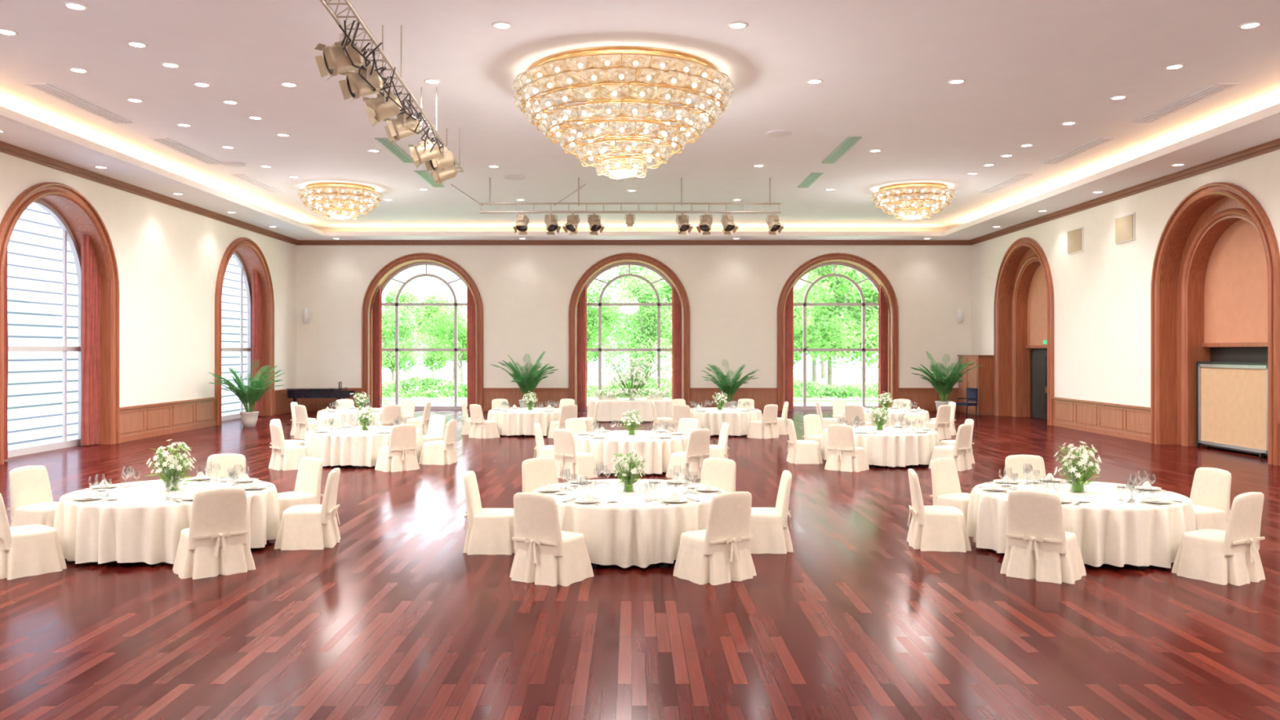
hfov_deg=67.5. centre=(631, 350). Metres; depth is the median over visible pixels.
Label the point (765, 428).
dining chair
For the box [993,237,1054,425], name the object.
trim
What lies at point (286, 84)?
recessed light
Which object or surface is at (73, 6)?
recessed light
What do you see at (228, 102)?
recessed light
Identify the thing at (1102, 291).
wall
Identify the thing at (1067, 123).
recessed light
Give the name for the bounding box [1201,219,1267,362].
wall panel
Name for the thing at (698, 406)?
place settings
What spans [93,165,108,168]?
recessed light
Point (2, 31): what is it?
recessed light
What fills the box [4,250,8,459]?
curtain
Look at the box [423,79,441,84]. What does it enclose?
recessed light
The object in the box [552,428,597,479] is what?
dining chair
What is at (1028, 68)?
ceiling
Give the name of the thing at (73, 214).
trim
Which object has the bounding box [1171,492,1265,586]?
dining chair
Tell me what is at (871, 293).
deciduous tree
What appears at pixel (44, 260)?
window
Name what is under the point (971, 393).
armchair
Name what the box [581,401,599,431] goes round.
dining chair
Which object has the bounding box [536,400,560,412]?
place settings
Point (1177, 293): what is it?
trim
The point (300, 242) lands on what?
trim
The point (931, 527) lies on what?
dining chair
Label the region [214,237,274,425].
trim
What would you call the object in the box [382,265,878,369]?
sky
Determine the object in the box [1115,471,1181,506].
place settings
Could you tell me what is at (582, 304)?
curtain
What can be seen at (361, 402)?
flower centerpiece
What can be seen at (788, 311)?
curtain
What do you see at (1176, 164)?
recessed light
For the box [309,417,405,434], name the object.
place settings
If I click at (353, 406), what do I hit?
place settings
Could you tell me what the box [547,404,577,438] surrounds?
dining chair
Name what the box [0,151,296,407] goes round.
wall
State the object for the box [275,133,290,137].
recessed light
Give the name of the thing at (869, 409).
place settings
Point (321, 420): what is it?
dining chair
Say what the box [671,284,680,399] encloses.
curtain
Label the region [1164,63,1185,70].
recessed light
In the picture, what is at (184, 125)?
recessed light
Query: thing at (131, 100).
recessed light
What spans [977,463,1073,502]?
place settings
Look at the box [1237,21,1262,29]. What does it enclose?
recessed light
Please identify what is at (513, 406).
place settings
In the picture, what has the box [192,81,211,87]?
recessed light
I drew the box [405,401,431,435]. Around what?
dining chair
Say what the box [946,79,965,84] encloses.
recessed light
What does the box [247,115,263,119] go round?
recessed light
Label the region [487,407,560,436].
banquet table
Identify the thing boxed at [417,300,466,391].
deciduous tree
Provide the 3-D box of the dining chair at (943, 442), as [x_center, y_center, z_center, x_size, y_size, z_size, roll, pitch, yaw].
[6.995,1.934,20.703,0.714,0.932,0.759,0,0,3]
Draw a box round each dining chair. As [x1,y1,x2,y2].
[0,493,66,579]
[7,465,57,528]
[172,487,255,579]
[204,453,245,478]
[268,422,308,471]
[270,418,304,458]
[274,467,340,550]
[277,456,323,523]
[289,401,316,435]
[293,404,317,439]
[317,413,342,428]
[335,399,354,408]
[373,404,401,426]
[374,424,419,471]
[400,399,415,422]
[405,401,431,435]
[418,419,457,465]
[422,414,445,443]
[461,401,471,435]
[462,471,515,555]
[468,404,500,438]
[491,399,508,409]
[509,492,594,586]
[521,457,558,492]
[533,422,554,459]
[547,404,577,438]
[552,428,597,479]
[559,398,574,408]
[564,417,586,435]
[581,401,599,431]
[650,401,674,431]
[666,428,711,479]
[671,399,685,418]
[672,404,701,431]
[672,491,756,585]
[677,417,698,434]
[699,457,736,492]
[709,422,729,458]
[737,398,754,408]
[746,404,778,439]
[749,470,793,554]
[776,401,788,435]
[786,418,822,464]
[802,413,822,450]
[815,401,839,431]
[824,424,869,471]
[831,399,846,424]
[844,404,872,426]
[892,399,911,408]
[902,413,925,427]
[906,468,971,552]
[925,404,951,439]
[928,423,972,471]
[929,401,956,435]
[929,457,970,525]
[939,418,974,464]
[1000,489,1086,584]
[1004,454,1046,479]
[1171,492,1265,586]
[1189,466,1231,530]
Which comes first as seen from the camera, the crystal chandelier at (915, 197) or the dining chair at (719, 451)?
the dining chair at (719, 451)
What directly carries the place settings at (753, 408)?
on the banquet table at (739, 421)
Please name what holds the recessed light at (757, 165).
in the ceiling
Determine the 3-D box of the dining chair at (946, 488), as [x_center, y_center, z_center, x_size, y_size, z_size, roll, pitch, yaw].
[4.460,1.934,12.937,0.759,0.932,0.714,0,0,-37]
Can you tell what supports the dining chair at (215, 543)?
on the floor
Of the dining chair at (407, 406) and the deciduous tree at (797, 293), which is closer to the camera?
the dining chair at (407, 406)
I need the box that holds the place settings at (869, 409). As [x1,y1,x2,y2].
[860,401,873,412]
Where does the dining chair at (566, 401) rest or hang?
on the floor
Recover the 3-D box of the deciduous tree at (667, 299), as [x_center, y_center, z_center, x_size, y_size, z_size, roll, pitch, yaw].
[4.021,-1.937,61.434,6.638,9.046,7.301,0,0,-5]
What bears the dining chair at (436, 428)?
on the floor
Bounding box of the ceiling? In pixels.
[0,0,1279,228]
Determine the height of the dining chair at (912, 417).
0.932 m
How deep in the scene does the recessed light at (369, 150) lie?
23.38 m
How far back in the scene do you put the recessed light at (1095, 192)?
26.62 m
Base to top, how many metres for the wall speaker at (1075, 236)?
0.750 m
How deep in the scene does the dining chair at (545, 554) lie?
9.91 m
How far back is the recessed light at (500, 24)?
14.39 m
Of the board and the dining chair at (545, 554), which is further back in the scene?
the board
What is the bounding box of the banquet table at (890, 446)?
[820,426,939,467]
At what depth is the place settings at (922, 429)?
20.57 m
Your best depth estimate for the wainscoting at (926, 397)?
38.37 m
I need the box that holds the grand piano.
[285,381,355,401]
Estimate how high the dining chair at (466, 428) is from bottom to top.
0.932 m
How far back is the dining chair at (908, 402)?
29.23 m
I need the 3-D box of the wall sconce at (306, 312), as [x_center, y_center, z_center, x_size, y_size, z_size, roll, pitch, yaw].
[-13.000,-1.400,38.260,0.240,0.600,0.280,0,0,0]
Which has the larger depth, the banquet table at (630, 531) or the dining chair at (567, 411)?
the dining chair at (567, 411)
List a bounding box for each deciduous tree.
[382,283,436,379]
[382,300,435,389]
[402,290,460,377]
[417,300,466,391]
[420,317,466,379]
[586,276,641,384]
[586,298,628,380]
[589,265,671,381]
[601,267,671,395]
[645,271,671,353]
[793,271,846,365]
[793,272,826,357]
[797,312,875,382]
[800,265,878,392]
[800,271,847,378]
[819,266,878,386]
[853,289,878,355]
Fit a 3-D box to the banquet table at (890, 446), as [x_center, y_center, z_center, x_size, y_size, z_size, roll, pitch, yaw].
[5.373,2.054,20.709,2.517,0.692,2.511,0,0,0]
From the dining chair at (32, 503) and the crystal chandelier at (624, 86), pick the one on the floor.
the dining chair at (32, 503)
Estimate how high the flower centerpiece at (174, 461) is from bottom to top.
0.625 m
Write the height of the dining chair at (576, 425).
0.932 m
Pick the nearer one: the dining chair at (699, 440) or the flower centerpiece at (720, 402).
the dining chair at (699, 440)
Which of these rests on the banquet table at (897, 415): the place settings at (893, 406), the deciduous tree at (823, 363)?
the place settings at (893, 406)
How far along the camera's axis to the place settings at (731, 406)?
28.55 m
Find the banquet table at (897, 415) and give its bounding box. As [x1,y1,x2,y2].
[841,408,929,426]
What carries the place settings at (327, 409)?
on the banquet table at (347, 415)
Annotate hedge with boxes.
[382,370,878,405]
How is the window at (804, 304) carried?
in the wall at (733, 291)
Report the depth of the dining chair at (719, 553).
9.97 m
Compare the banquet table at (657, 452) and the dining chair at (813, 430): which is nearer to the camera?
the banquet table at (657, 452)
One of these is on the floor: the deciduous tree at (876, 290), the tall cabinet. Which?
the tall cabinet
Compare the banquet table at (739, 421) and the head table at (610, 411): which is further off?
the head table at (610, 411)
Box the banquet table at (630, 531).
[531,479,725,568]
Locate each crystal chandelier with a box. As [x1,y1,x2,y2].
[297,182,383,220]
[510,46,735,179]
[870,182,956,220]
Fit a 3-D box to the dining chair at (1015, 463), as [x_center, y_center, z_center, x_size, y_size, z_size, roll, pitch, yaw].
[5.540,1.934,13.248,0.759,0.932,0.714,0,0,2]
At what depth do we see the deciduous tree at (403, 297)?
73.92 m
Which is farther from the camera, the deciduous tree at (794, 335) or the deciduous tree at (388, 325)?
the deciduous tree at (794, 335)
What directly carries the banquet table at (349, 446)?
on the floor
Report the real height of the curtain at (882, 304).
5.072 m
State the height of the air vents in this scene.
0.050 m
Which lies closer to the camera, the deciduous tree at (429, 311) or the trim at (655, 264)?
the trim at (655, 264)
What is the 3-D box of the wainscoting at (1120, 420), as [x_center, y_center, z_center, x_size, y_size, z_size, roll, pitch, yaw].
[13.585,1.940,17.200,0.070,0.920,42.400,0,0,0]
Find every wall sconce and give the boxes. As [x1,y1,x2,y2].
[302,308,309,323]
[956,308,963,323]
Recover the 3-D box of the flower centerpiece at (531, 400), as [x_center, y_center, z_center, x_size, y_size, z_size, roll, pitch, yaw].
[-2.954,1.432,27.790,0.484,0.544,0.486,0,0,33]
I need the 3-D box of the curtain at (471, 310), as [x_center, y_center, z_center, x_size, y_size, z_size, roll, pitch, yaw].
[-6.475,-0.166,38.680,0.370,5.072,0.200,0,0,0]
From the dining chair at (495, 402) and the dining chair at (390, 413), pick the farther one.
the dining chair at (495, 402)
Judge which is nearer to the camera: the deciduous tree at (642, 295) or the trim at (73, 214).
the trim at (73, 214)
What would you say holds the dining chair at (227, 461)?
on the floor
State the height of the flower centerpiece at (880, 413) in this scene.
0.536 m
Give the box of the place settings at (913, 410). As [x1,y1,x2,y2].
[902,402,924,412]
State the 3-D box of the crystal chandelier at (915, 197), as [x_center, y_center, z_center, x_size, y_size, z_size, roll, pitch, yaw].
[8.450,-4.425,28.800,2.489,0.950,2.526,0,0,0]
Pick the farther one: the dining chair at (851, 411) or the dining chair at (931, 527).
the dining chair at (851, 411)
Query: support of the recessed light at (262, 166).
in the ceiling
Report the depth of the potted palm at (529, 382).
36.36 m
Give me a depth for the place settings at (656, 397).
33.84 m
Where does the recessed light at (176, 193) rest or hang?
attached to the ceiling soffit
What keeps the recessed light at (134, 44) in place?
in the ceiling
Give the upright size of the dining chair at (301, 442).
0.932 m
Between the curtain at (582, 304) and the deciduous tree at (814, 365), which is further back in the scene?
the deciduous tree at (814, 365)
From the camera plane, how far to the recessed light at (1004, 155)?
23.97 m
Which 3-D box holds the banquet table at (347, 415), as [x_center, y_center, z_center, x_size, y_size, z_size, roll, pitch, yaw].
[-7.787,2.054,27.609,2.517,0.692,2.511,0,0,0]
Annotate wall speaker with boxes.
[1067,226,1084,254]
[1115,212,1135,244]
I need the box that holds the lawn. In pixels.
[382,375,878,399]
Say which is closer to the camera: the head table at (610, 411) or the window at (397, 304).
the head table at (610, 411)
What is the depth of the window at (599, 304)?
39.02 m
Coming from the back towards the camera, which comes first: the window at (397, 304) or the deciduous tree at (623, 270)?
the deciduous tree at (623, 270)
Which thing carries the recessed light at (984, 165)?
in the ceiling
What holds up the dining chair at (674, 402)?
on the floor
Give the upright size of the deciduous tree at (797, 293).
7.239 m
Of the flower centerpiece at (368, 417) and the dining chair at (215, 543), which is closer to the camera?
the dining chair at (215, 543)
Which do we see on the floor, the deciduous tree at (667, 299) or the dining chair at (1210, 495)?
the dining chair at (1210, 495)
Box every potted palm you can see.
[209,360,284,426]
[489,351,558,407]
[701,359,758,407]
[911,351,984,410]
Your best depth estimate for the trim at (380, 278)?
38.31 m
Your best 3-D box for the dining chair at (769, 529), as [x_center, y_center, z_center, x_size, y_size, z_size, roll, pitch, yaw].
[1.593,1.934,11.710,0.714,0.932,0.759,0,0,1]
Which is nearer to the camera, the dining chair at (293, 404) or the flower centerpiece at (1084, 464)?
the flower centerpiece at (1084, 464)
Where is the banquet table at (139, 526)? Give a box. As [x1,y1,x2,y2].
[53,477,279,565]
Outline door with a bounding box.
[1030,351,1047,419]
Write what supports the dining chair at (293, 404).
on the floor
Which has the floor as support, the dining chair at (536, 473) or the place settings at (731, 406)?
the dining chair at (536, 473)
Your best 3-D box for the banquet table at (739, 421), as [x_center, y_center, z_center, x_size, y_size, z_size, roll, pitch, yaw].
[2.550,2.054,27.786,2.489,0.692,2.507,0,0,10]
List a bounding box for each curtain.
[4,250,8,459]
[80,232,100,445]
[251,269,262,415]
[372,284,382,408]
[466,284,475,409]
[577,284,586,409]
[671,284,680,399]
[784,284,793,409]
[878,284,888,408]
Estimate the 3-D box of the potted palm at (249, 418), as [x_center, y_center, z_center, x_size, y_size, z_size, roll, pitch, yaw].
[-12.177,1.331,30.352,2.290,2.138,2.351,0,0,-18]
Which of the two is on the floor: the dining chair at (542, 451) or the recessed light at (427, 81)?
the dining chair at (542, 451)
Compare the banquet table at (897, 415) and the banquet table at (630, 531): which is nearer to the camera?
the banquet table at (630, 531)
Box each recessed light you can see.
[0,28,18,35]
[62,1,88,10]
[67,67,88,73]
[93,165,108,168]
[125,97,144,102]
[126,40,148,48]
[160,62,181,68]
[172,192,183,195]
[176,123,192,127]
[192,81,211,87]
[220,145,235,148]
[222,99,239,104]
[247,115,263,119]
[259,164,272,168]
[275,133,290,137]
[280,81,297,87]
[287,175,299,177]
[367,149,380,152]
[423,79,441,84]
[488,164,499,168]
[491,21,512,29]
[626,189,636,191]
[726,21,748,29]
[752,164,764,167]
[805,79,823,84]
[868,149,881,152]
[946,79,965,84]
[966,172,978,174]
[982,163,995,166]
[1000,154,1013,157]
[1019,143,1034,146]
[1060,121,1076,125]
[1091,191,1104,193]
[1109,95,1127,100]
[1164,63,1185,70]
[1170,163,1186,166]
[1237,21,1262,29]
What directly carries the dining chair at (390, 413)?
on the floor
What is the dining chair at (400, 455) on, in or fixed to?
on the floor
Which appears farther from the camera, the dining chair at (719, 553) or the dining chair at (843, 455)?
the dining chair at (843, 455)
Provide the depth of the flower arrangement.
32.49 m
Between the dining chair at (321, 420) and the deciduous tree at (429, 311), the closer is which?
the dining chair at (321, 420)
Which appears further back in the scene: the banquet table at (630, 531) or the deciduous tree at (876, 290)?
the deciduous tree at (876, 290)
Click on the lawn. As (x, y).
(449, 384)
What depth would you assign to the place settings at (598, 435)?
19.45 m
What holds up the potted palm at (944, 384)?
on the floor
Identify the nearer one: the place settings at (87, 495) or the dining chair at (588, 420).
the place settings at (87, 495)
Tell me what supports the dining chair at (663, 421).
on the floor
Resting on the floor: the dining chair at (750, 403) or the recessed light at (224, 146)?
the dining chair at (750, 403)
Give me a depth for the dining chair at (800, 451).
20.41 m
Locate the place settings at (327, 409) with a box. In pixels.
[321,403,339,412]
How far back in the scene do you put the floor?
8.47 m
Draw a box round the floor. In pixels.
[0,409,1279,719]
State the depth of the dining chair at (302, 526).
11.64 m
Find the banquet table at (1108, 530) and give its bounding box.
[966,479,1195,569]
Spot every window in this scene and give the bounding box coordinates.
[7,198,81,457]
[222,251,252,421]
[382,262,466,409]
[577,262,681,409]
[793,262,878,409]
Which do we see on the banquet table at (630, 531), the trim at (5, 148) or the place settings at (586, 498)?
the place settings at (586, 498)
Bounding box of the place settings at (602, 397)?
[601,392,617,399]
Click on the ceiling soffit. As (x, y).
(1261, 126)
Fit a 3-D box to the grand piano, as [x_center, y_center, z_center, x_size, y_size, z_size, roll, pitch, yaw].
[-11.997,1.790,36.870,2.418,1.220,1.530,0,0,-9]
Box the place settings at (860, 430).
[849,415,878,434]
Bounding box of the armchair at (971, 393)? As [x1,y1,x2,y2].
[955,387,977,416]
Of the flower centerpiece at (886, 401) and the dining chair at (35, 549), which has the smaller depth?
the dining chair at (35, 549)
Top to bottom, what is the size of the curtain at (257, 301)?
5.334 m
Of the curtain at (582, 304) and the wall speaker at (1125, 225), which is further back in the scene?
the curtain at (582, 304)
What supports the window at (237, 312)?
in the wall at (168, 258)
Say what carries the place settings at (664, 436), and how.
on the banquet table at (657, 452)
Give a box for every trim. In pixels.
[0,141,299,244]
[0,182,119,464]
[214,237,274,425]
[297,240,970,244]
[361,253,483,411]
[568,253,689,406]
[777,253,898,411]
[968,137,1279,244]
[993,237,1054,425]
[1150,182,1279,465]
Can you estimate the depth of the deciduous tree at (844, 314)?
57.13 m
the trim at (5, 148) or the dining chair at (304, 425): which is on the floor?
the dining chair at (304, 425)
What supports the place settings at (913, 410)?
on the banquet table at (897, 415)
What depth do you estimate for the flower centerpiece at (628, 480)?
11.60 m
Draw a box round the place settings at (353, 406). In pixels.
[343,404,359,408]
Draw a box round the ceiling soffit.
[0,102,1279,239]
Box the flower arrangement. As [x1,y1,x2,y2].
[592,356,671,399]
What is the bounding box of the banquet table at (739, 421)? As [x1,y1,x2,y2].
[690,407,762,436]
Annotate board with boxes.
[1195,361,1267,458]
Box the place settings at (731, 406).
[721,402,737,411]
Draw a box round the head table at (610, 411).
[586,400,671,422]
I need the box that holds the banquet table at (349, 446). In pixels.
[304,426,423,467]
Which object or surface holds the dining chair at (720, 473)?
on the floor
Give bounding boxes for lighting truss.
[314,0,463,186]
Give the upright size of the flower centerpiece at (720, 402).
0.536 m
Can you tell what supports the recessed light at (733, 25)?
in the ceiling
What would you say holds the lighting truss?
hanging from the ceiling
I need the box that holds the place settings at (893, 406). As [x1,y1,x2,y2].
[887,400,906,408]
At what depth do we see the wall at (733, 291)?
38.40 m
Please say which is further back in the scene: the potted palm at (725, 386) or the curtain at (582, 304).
the curtain at (582, 304)
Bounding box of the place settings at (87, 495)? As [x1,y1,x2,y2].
[66,462,271,502]
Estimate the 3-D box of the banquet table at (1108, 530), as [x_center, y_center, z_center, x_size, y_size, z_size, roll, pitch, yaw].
[5.400,2.054,11.586,2.489,0.692,2.507,0,0,10]
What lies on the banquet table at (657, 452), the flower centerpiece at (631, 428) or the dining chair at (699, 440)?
the flower centerpiece at (631, 428)
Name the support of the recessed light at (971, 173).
in the ceiling
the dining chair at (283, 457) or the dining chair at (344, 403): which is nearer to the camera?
the dining chair at (283, 457)
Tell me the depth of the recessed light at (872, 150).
23.38 m
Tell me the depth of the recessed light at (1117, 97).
18.49 m
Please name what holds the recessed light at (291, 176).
in the ceiling
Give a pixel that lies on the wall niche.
(1037, 308)
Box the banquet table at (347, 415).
[316,408,405,426]
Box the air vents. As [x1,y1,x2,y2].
[24,83,1239,192]
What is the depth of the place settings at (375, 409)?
26.94 m
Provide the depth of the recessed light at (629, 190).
29.22 m
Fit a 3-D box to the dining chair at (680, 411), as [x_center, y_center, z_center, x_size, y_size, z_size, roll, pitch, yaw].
[1.547,1.934,26.510,0.759,0.932,0.714,0,0,37]
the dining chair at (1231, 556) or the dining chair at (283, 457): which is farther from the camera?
the dining chair at (283, 457)
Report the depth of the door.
34.02 m
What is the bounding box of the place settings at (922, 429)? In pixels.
[882,418,934,433]
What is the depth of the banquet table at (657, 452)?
18.50 m
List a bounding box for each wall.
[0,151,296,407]
[296,228,971,387]
[971,149,1279,407]
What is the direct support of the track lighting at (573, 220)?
hanging from the ceiling
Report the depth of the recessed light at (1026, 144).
22.79 m
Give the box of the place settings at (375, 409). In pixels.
[373,400,388,412]
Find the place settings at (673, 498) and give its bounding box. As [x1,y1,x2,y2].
[641,466,722,505]
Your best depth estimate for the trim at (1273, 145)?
25.06 m
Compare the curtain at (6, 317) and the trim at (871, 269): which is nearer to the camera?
the curtain at (6, 317)
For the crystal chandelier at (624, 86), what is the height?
1.810 m
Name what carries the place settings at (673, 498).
on the banquet table at (630, 531)
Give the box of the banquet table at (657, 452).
[573,430,688,475]
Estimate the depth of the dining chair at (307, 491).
13.07 m
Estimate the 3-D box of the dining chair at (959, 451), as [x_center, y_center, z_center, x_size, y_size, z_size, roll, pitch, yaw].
[6.518,1.934,19.547,0.714,0.932,0.759,0,0,45]
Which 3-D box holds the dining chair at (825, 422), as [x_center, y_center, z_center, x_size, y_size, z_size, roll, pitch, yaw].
[5.665,1.934,27.597,0.714,0.932,0.759,0,0,2]
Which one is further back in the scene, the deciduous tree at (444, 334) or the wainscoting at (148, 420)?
the deciduous tree at (444, 334)
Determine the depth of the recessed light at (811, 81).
17.39 m
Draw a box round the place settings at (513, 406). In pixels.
[490,401,525,411]
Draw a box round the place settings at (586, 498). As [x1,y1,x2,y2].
[535,465,618,505]
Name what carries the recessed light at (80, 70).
in the ceiling
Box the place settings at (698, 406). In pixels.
[690,400,714,412]
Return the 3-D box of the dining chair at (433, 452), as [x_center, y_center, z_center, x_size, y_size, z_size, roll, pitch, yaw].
[-4.141,1.934,20.561,0.714,0.932,0.759,0,0,8]
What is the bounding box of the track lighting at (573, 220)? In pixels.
[450,177,784,235]
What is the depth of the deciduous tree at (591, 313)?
56.88 m
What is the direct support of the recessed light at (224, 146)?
in the ceiling
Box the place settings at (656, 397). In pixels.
[646,392,662,399]
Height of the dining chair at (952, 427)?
0.932 m
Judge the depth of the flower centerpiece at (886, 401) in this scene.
27.55 m
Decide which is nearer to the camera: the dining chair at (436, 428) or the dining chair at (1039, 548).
the dining chair at (1039, 548)
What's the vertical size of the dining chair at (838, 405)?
0.932 m
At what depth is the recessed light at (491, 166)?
25.35 m
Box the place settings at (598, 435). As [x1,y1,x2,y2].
[576,422,618,439]
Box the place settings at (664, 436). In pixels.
[645,422,686,439]
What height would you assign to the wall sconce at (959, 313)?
0.600 m
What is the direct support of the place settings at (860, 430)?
on the banquet table at (890, 446)
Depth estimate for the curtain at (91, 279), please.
24.14 m
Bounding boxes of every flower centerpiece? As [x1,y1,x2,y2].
[146,439,195,490]
[353,391,368,410]
[354,404,375,430]
[522,391,537,409]
[610,449,646,491]
[620,408,643,435]
[711,391,727,409]
[868,405,890,430]
[876,392,893,409]
[1053,440,1102,492]
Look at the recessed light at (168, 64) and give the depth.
16.38 m
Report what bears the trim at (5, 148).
attached to the wall at (168, 258)
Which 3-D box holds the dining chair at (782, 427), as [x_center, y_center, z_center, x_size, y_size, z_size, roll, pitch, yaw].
[4.184,1.934,27.803,0.714,0.932,0.759,0,0,-1]
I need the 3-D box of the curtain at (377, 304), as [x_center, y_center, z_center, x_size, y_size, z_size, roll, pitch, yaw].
[-10.285,-0.166,38.680,0.370,5.072,0.200,0,0,0]
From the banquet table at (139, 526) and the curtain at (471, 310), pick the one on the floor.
the banquet table at (139, 526)
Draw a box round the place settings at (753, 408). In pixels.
[740,402,759,412]
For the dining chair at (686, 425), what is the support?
on the floor
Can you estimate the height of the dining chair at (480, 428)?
0.932 m
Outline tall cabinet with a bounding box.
[956,355,993,415]
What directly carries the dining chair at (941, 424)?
on the floor
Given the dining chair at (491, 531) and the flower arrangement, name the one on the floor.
the dining chair at (491, 531)

